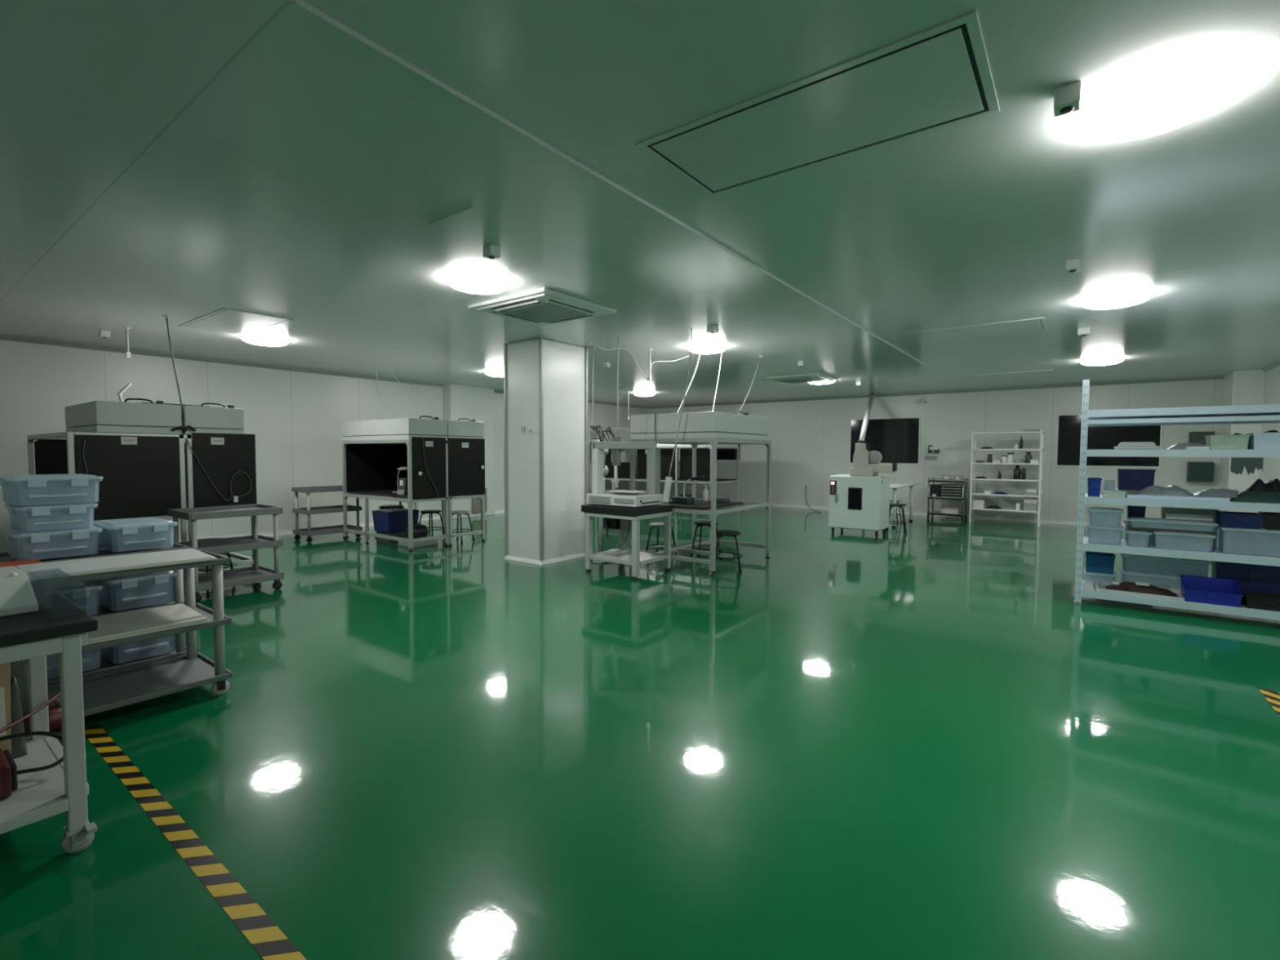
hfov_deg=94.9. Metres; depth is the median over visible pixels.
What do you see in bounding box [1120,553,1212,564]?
storage box
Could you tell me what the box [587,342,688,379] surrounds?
cable
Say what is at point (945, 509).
carton
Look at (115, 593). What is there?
module
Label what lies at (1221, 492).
bags
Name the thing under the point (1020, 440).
bottle
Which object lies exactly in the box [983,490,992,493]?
carton
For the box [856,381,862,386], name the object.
junction box
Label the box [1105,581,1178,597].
loose parts
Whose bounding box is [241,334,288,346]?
ceiling light
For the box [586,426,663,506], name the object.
machine
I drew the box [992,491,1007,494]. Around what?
tray
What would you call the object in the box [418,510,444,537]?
stool
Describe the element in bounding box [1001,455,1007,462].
bottle
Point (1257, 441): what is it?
bin
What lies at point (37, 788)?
shelf
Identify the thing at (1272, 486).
loose parts
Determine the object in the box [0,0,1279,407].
ceiling
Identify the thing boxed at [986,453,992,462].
bottle
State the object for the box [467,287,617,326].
air conditioner
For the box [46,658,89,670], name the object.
storage box
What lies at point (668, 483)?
power strip
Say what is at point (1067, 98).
junction box
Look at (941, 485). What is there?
tray
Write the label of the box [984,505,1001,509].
tray
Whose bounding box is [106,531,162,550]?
module
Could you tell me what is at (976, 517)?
baseboard
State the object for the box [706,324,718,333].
junction box
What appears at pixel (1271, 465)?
wall
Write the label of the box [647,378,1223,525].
wall
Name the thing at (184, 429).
loose cable
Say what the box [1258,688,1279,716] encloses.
tape
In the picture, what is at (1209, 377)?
trim
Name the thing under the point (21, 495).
module
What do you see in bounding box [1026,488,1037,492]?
carton
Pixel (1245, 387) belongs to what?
wall pier
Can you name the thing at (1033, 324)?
ceiling panel
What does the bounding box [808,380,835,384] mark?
ceiling light
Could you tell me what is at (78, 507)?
storage box
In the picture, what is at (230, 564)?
stool
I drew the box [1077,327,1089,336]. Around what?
junction box
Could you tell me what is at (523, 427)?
switch plate
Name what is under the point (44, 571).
board
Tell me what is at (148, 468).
booth
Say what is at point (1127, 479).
bin
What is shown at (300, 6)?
trim
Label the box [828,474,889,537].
oven
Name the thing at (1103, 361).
ceiling light
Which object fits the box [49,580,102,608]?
storage box
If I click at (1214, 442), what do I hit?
bin
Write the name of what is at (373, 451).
booth
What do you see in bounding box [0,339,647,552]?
wall
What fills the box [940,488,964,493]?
tray
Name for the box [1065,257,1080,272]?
junction box
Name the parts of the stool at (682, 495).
seat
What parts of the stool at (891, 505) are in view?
leg, seat, leg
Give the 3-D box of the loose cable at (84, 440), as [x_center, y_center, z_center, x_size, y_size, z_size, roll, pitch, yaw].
[-5.145,-0.104,5.449,0.010,0.541,0.035,2,3,37]
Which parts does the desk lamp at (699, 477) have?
arm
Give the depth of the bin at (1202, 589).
5.07 m
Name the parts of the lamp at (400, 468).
arm, lamp shade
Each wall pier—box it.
[442,383,494,519]
[1217,368,1265,538]
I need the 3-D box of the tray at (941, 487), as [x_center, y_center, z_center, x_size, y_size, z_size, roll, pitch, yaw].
[6.674,0.174,12.536,0.409,0.045,0.355,2,3,37]
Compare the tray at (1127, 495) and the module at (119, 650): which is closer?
the module at (119, 650)
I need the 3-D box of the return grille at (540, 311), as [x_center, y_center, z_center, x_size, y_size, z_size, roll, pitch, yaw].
[-0.938,-1.625,5.712,0.600,0.016,0.600,2,3,37]
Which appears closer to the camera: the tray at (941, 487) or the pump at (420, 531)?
the pump at (420, 531)
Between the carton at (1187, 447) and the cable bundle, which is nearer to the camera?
the cable bundle
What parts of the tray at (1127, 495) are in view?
lid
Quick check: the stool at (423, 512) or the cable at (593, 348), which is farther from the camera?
the stool at (423, 512)
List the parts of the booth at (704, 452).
curtain panel, curtain panel, table rail, filter frame, post, rail, rail, curtain panel, filter frame, post, table rail, rail, post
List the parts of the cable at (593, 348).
cord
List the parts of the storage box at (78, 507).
lid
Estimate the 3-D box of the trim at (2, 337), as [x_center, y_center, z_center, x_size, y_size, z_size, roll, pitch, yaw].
[-4.627,-1.933,11.532,0.050,0.050,16.200,2,3,37]
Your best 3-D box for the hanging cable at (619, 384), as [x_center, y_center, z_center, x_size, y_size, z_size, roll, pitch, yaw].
[-0.417,-1.585,12.012,0.088,0.751,0.058,2,3,37]
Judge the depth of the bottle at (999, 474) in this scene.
11.86 m
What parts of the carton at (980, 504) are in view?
lid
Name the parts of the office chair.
seat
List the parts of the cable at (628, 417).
cord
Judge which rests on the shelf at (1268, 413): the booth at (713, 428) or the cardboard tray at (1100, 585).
the cardboard tray at (1100, 585)
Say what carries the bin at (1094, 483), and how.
on the shelf at (1268, 413)
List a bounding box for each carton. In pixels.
[940,506,960,513]
[972,499,985,508]
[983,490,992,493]
[992,460,1001,462]
[1015,458,1022,462]
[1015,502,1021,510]
[1022,429,1039,431]
[1023,497,1038,502]
[1023,501,1038,506]
[1023,506,1037,511]
[1024,491,1038,495]
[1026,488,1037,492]
[1030,459,1039,462]
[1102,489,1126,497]
[1112,488,1140,493]
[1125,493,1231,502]
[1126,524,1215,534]
[1134,581,1149,586]
[1160,585,1170,589]
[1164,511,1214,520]
[1185,446,1209,449]
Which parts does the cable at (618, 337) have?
cord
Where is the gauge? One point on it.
(931, 447)
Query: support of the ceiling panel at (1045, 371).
attached to the ceiling
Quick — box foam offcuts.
[1083,579,1095,590]
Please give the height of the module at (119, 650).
0.086 m
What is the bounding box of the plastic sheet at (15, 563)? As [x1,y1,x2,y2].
[0,559,42,567]
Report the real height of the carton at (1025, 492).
0.058 m
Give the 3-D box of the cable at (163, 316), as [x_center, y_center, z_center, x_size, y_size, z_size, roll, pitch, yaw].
[-4.835,-1.162,6.085,0.358,1.104,0.059,2,3,34]
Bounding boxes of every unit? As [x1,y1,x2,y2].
[0,565,38,617]
[968,430,1044,527]
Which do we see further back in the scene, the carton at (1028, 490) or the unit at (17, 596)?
the carton at (1028, 490)
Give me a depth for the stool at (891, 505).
10.44 m
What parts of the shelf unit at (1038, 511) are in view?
post, post, post, post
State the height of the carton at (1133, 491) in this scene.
0.058 m
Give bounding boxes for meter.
[397,477,408,494]
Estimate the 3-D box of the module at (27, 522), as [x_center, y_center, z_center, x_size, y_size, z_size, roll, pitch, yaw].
[-3.412,0.240,3.400,0.340,0.056,0.200,2,3,37]
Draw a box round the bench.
[0,581,97,853]
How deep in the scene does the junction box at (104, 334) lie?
6.89 m
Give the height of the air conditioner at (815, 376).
0.062 m
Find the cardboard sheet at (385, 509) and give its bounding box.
[377,508,408,511]
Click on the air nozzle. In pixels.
(120, 393)
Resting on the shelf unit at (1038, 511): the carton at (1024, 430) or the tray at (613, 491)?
the carton at (1024, 430)
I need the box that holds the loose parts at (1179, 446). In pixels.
[1164,443,1209,449]
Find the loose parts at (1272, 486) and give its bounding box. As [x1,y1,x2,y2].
[1244,478,1279,493]
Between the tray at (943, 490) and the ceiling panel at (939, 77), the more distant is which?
the tray at (943, 490)
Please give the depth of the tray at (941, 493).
12.42 m
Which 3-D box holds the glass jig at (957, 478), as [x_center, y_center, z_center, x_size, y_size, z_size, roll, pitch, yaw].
[6.745,-0.044,12.452,0.160,0.110,0.100,2,3,37]
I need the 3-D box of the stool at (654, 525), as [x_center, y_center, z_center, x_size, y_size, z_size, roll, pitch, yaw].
[0.279,0.805,7.684,0.368,0.470,0.368,2,3,31]
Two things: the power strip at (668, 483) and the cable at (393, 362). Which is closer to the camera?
the power strip at (668, 483)
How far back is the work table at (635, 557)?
6.74 m
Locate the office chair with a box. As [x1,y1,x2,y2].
[378,497,405,509]
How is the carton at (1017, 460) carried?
on the shelf unit at (1038, 511)
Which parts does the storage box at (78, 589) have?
lid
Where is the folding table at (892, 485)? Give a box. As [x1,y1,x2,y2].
[889,482,918,528]
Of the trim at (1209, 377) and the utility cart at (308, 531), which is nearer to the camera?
the utility cart at (308, 531)
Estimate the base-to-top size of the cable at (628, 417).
0.650 m
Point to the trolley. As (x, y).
(932, 513)
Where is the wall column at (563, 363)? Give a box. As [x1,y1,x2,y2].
[506,338,585,560]
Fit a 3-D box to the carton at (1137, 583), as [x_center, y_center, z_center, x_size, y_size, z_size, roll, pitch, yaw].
[4.530,0.936,5.296,0.098,0.020,0.088,2,3,37]
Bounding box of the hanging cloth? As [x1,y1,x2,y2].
[1230,457,1263,475]
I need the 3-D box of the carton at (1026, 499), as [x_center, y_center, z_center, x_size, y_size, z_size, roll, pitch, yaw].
[7.706,0.382,11.572,0.218,0.070,0.288,2,3,37]
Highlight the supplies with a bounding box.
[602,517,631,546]
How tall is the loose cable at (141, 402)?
0.014 m
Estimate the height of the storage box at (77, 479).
0.155 m
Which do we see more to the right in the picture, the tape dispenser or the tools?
the tools
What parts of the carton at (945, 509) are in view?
lid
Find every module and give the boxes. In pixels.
[14,488,84,503]
[19,534,84,558]
[21,513,80,530]
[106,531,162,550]
[106,580,162,607]
[108,636,164,658]
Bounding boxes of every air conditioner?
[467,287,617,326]
[762,372,837,383]
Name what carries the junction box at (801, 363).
attached to the ceiling
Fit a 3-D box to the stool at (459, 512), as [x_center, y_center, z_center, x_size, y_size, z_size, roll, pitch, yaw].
[-2.816,0.725,9.156,0.368,0.470,0.368,1,3,20]
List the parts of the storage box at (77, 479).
lid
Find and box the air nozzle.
[116,382,131,401]
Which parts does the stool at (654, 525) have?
leg, leg, seat, leg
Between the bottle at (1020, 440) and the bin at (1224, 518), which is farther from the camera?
the bottle at (1020, 440)
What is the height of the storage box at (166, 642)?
0.200 m
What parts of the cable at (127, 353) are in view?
cord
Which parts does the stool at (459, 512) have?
leg, leg, seat, leg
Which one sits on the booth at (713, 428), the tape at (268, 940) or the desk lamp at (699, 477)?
the desk lamp at (699, 477)
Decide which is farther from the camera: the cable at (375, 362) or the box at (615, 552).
the cable at (375, 362)
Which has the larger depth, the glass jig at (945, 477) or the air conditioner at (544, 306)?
the glass jig at (945, 477)
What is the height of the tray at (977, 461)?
0.043 m
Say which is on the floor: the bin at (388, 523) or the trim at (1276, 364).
the bin at (388, 523)
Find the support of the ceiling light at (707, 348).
attached to the ceiling
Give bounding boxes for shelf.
[0,737,65,817]
[592,549,663,560]
[1073,379,1279,620]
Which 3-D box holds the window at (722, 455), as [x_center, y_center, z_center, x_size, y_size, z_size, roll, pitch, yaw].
[2.157,-1.066,16.596,1.580,1.060,0.022,2,3,37]
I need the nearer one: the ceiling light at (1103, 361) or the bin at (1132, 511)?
the bin at (1132, 511)
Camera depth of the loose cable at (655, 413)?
7.04 m
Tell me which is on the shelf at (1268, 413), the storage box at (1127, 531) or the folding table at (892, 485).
the storage box at (1127, 531)
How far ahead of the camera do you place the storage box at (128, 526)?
3.60 m
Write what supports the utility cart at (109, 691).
on the floor
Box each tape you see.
[84,724,306,959]
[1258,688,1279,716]
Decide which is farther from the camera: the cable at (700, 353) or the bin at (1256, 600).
the cable at (700, 353)
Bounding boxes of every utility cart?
[0,540,189,685]
[9,547,233,716]
[167,503,284,603]
[291,485,362,542]
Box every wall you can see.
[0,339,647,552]
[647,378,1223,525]
[1257,365,1279,534]
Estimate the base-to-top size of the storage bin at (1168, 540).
0.340 m
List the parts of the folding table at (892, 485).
leg, leg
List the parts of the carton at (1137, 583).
lid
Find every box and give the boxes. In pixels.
[0,473,102,497]
[1,523,102,553]
[4,500,97,524]
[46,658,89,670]
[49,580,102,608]
[91,516,177,544]
[95,570,177,601]
[98,329,111,337]
[124,641,168,653]
[482,244,500,259]
[602,362,609,368]
[602,548,628,555]
[668,496,694,503]
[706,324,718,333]
[715,496,729,502]
[798,360,804,366]
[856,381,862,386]
[1053,80,1081,116]
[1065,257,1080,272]
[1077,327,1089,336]
[1084,568,1117,577]
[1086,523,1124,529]
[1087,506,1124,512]
[1119,568,1207,578]
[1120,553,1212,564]
[1122,518,1160,523]
[1124,528,1151,534]
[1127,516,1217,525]
[1151,530,1216,537]
[1215,524,1279,533]
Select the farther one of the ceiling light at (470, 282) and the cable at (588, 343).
the cable at (588, 343)
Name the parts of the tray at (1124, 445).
tray lid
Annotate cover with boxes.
[471,488,486,512]
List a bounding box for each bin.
[372,508,419,543]
[1084,551,1115,573]
[1087,477,1102,496]
[1116,468,1155,489]
[1126,505,1146,517]
[1160,506,1219,548]
[1179,574,1243,607]
[1204,434,1250,449]
[1211,560,1279,594]
[1215,511,1263,528]
[1230,530,1279,555]
[1240,590,1279,611]
[1245,432,1279,449]
[1257,511,1279,529]
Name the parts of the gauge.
plate, label plate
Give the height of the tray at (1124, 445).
0.068 m
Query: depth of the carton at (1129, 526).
5.16 m
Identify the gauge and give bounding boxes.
[924,444,938,459]
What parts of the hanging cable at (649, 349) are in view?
cord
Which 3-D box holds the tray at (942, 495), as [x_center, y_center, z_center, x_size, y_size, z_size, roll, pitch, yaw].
[6.673,0.354,12.544,0.409,0.045,0.355,2,3,37]
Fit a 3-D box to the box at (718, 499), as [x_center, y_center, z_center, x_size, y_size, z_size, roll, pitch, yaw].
[1.040,0.247,7.552,0.180,0.075,0.160,2,3,37]
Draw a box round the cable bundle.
[10,676,27,758]
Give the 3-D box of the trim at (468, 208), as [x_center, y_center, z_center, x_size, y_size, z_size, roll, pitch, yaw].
[-1.133,-1.578,3.511,0.400,0.007,0.016,2,3,37]
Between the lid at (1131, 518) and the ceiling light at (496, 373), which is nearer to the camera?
the lid at (1131, 518)
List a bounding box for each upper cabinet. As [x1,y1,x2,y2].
[1186,462,1213,482]
[1188,431,1214,444]
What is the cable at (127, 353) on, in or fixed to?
hanging from the ceiling
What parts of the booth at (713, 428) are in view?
post, filter frame, rail, rail, rail, rail, table rail, post, rail, filter frame, post, rail, table rail, rail, table rail, rail, post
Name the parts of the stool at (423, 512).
leg, seat, leg, leg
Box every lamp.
[391,466,407,493]
[683,475,704,497]
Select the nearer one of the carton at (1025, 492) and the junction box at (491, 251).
the junction box at (491, 251)
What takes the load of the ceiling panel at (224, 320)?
attached to the ceiling
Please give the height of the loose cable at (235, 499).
0.667 m
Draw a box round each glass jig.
[942,475,951,479]
[953,475,962,479]
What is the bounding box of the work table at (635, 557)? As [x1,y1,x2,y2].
[581,503,671,579]
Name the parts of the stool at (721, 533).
leg, seat, leg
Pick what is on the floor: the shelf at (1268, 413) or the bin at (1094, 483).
the shelf at (1268, 413)
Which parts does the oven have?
control panel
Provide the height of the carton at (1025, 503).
0.085 m
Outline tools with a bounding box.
[1232,430,1279,449]
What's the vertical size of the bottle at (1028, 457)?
0.220 m
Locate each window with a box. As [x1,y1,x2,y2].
[716,444,742,461]
[848,416,920,465]
[1054,413,1163,468]
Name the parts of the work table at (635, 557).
leg, leg, frame, leg, leg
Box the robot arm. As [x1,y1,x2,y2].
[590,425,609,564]
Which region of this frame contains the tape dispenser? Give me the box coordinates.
[929,484,942,497]
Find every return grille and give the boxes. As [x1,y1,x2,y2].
[498,301,586,322]
[778,377,822,383]
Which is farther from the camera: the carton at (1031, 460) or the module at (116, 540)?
the carton at (1031, 460)
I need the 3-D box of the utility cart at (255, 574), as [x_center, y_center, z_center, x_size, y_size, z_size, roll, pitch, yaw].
[-4.065,0.691,5.787,0.600,0.830,0.780,2,3,37]
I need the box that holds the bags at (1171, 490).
[1134,484,1195,496]
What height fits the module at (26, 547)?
0.081 m
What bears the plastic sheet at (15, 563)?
on the side table
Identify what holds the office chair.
on the floor
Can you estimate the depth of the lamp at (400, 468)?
8.95 m
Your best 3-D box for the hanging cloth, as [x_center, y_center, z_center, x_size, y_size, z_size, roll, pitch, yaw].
[5.354,-0.122,5.183,0.200,0.155,0.012,2,3,37]
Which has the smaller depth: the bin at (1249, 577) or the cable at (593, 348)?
the bin at (1249, 577)
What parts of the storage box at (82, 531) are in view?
lid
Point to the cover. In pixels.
(476, 502)
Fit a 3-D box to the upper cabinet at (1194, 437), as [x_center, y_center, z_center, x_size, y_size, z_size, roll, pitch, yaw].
[10.099,-0.757,10.560,0.320,0.220,0.148,2,3,37]
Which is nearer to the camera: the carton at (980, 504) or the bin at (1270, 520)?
the bin at (1270, 520)
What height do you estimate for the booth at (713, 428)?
1.907 m
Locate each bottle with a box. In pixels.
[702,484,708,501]
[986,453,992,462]
[997,471,1001,479]
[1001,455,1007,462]
[1007,453,1013,462]
[1013,465,1021,479]
[1019,435,1022,448]
[1021,466,1026,479]
[1024,452,1031,462]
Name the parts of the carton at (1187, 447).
lid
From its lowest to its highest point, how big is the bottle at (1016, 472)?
0.280 m
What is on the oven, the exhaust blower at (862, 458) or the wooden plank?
the exhaust blower at (862, 458)
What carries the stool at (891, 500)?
on the floor
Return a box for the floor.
[0,503,1279,959]
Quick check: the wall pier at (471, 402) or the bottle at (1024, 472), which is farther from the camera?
the wall pier at (471, 402)
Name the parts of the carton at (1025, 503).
lid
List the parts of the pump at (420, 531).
motor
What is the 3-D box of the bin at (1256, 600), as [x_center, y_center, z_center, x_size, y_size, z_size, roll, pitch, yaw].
[5.186,1.004,4.849,0.300,0.100,0.252,2,3,37]
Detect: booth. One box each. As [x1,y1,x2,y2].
[26,398,257,600]
[342,415,484,551]
[599,435,739,511]
[630,410,771,576]
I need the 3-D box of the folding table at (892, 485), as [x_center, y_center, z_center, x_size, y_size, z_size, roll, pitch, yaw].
[5.008,0.481,11.839,0.760,0.785,1.700,2,3,37]
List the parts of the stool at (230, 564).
leg, seat, leg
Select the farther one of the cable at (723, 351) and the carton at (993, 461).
the carton at (993, 461)
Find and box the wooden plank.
[0,662,11,754]
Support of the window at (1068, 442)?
in the wall at (810, 439)
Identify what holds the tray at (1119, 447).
on the tray at (1124, 445)
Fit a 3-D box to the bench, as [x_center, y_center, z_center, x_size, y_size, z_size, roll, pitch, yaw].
[-2.652,0.889,1.824,1.025,0.805,1.290,2,3,37]
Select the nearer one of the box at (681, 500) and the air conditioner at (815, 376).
the box at (681, 500)
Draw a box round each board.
[15,548,217,581]
[87,603,208,644]
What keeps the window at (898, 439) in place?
in the wall at (810, 439)
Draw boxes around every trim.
[0,335,647,408]
[277,0,928,367]
[429,207,472,224]
[503,337,587,560]
[647,375,1224,408]
[1262,360,1279,372]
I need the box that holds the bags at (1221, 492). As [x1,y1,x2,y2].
[1193,488,1239,497]
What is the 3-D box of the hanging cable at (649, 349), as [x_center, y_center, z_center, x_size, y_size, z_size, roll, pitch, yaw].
[0.134,-1.561,7.970,0.060,0.430,0.058,2,3,37]
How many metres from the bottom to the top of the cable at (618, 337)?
1.436 m
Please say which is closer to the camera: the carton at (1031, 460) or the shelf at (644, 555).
the shelf at (644, 555)
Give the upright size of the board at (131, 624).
0.028 m
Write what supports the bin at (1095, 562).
on the storage box at (1114, 575)
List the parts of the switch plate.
plate, plate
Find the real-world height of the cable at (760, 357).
0.904 m
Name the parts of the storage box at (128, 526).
lid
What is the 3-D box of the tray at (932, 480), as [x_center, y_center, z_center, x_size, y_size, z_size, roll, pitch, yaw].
[6.614,0.010,12.615,0.690,0.050,0.500,2,3,37]
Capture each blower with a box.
[849,393,897,475]
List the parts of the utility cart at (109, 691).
post, post, post, post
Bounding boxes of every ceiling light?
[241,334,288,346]
[446,271,509,293]
[484,369,503,377]
[633,391,655,396]
[688,342,726,354]
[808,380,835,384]
[1075,60,1243,142]
[1080,289,1152,309]
[1080,356,1124,365]
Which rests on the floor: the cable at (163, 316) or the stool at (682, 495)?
the stool at (682, 495)
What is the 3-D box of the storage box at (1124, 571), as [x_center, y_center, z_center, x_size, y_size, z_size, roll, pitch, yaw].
[4.854,0.945,5.454,0.620,0.160,0.240,2,3,37]
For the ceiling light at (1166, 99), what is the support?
attached to the ceiling
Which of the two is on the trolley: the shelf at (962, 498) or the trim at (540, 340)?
the shelf at (962, 498)
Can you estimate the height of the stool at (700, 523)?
0.500 m
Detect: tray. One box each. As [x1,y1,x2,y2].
[608,489,644,493]
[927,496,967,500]
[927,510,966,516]
[928,478,968,482]
[940,484,964,487]
[940,486,964,489]
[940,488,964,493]
[940,492,964,495]
[940,494,964,497]
[973,460,986,462]
[979,446,993,448]
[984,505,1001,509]
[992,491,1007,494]
[1095,580,1184,600]
[1113,441,1160,449]
[1113,445,1160,449]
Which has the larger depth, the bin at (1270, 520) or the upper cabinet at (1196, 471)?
the upper cabinet at (1196, 471)
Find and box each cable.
[82,440,88,497]
[123,326,130,358]
[141,402,210,406]
[162,315,185,421]
[171,425,195,431]
[186,440,251,502]
[374,362,395,418]
[391,360,427,418]
[422,437,438,497]
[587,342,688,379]
[591,346,595,493]
[617,383,621,421]
[626,391,629,419]
[648,348,652,381]
[654,413,655,441]
[676,353,700,413]
[712,351,724,411]
[737,355,763,413]
[804,482,821,512]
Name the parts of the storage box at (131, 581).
lid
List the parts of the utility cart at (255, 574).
post, post, post, post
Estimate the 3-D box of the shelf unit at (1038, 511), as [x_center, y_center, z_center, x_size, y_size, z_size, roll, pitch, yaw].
[7.369,-0.051,11.826,1.200,1.870,0.454,2,3,37]
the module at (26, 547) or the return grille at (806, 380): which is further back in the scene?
the return grille at (806, 380)
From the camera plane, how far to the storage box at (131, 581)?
3.54 m
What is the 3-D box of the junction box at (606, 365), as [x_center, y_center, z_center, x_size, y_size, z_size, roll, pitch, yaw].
[-0.523,-1.791,9.167,0.085,0.083,0.085,2,3,37]
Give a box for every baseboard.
[168,503,591,542]
[770,503,1160,528]
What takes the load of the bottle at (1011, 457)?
on the shelf unit at (1038, 511)
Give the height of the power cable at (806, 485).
0.650 m
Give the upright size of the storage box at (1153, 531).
0.150 m
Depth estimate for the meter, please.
8.65 m
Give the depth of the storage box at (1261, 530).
4.83 m
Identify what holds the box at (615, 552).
on the work table at (635, 557)
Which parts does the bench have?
leg, frame, leg, caster plate, brake lever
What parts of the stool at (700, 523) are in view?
leg, leg, seat, leg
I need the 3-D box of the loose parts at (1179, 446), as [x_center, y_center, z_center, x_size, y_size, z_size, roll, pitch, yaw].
[4.783,-0.295,5.129,0.278,0.058,0.237,2,3,37]
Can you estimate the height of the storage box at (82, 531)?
0.155 m
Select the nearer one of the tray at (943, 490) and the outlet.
the outlet
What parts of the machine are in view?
slide rail, work plate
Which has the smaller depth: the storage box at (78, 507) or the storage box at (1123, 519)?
the storage box at (78, 507)
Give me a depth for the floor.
2.62 m
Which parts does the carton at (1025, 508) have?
lid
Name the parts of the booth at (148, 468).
post, rail, post, curtain panel, rail, filter frame, curtain panel, table rail, rail, carry handle, speed knob, rail, post, post, curtain panel, filter frame, carry handle, curtain panel, speed knob, rail, post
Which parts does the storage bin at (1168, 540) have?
lid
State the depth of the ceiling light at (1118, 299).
5.11 m
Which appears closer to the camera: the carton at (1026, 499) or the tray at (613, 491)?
the tray at (613, 491)
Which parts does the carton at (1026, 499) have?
lid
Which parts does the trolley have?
post, post, post, post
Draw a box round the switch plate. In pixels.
[520,424,537,434]
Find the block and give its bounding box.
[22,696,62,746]
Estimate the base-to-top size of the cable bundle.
0.321 m
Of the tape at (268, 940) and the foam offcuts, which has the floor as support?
the tape at (268, 940)
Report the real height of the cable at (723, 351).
0.873 m
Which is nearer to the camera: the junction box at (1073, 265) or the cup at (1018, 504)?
the junction box at (1073, 265)
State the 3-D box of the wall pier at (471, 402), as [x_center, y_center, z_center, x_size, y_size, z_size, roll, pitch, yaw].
[-3.677,-0.604,12.676,0.280,2.800,1.120,2,3,37]
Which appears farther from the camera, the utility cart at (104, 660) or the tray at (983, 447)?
the tray at (983, 447)
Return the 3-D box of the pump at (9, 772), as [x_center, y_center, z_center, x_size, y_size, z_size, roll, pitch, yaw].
[-2.271,0.973,2.120,0.319,0.207,0.630,1,3,9]
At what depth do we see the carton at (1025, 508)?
11.47 m
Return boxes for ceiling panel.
[177,307,293,335]
[635,10,999,197]
[902,317,1047,342]
[963,369,1054,379]
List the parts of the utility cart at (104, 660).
post, post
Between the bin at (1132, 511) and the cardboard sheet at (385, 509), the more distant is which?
the cardboard sheet at (385, 509)
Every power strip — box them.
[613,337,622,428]
[662,327,692,502]
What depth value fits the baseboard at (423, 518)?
9.87 m
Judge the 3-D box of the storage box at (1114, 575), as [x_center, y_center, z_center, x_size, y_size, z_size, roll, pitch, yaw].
[4.479,0.950,5.717,0.255,0.124,0.270,2,3,37]
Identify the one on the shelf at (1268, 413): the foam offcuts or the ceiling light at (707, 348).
the foam offcuts
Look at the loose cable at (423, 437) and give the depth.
8.30 m
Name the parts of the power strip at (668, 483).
cord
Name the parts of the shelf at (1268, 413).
post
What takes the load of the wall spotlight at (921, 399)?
attached to the wall at (810, 439)
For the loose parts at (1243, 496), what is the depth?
4.81 m
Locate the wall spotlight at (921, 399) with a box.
[915,395,926,404]
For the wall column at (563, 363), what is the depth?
7.49 m
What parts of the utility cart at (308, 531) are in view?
post, post, post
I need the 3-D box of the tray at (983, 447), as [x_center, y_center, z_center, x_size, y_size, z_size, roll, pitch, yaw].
[7.092,-0.658,12.009,0.258,0.044,0.148,2,3,37]
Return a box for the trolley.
[927,477,968,520]
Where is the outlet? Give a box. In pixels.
[892,462,897,471]
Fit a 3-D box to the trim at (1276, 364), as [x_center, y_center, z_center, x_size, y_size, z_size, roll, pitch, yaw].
[5.513,-1.520,3.397,0.050,0.050,15.350,2,3,37]
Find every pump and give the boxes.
[0,691,63,799]
[398,513,438,548]
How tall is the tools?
0.168 m
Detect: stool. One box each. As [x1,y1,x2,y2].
[197,537,233,572]
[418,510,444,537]
[444,510,475,543]
[645,522,677,555]
[676,493,692,515]
[690,520,722,559]
[713,529,742,573]
[885,503,906,533]
[889,499,902,523]
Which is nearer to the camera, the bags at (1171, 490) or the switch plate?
the bags at (1171, 490)
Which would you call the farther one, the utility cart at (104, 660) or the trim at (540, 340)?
the trim at (540, 340)
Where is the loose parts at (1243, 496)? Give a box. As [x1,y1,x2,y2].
[1229,491,1279,503]
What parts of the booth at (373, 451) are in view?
post, post, rail, table rail, rail, curtain panel, rail, filter frame, post, post, carry handle, curtain panel, rail, post, post, table rail, post, filter frame, curtain panel, rail, post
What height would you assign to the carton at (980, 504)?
0.160 m
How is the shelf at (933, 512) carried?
on the trolley
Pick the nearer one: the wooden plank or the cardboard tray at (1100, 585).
the wooden plank

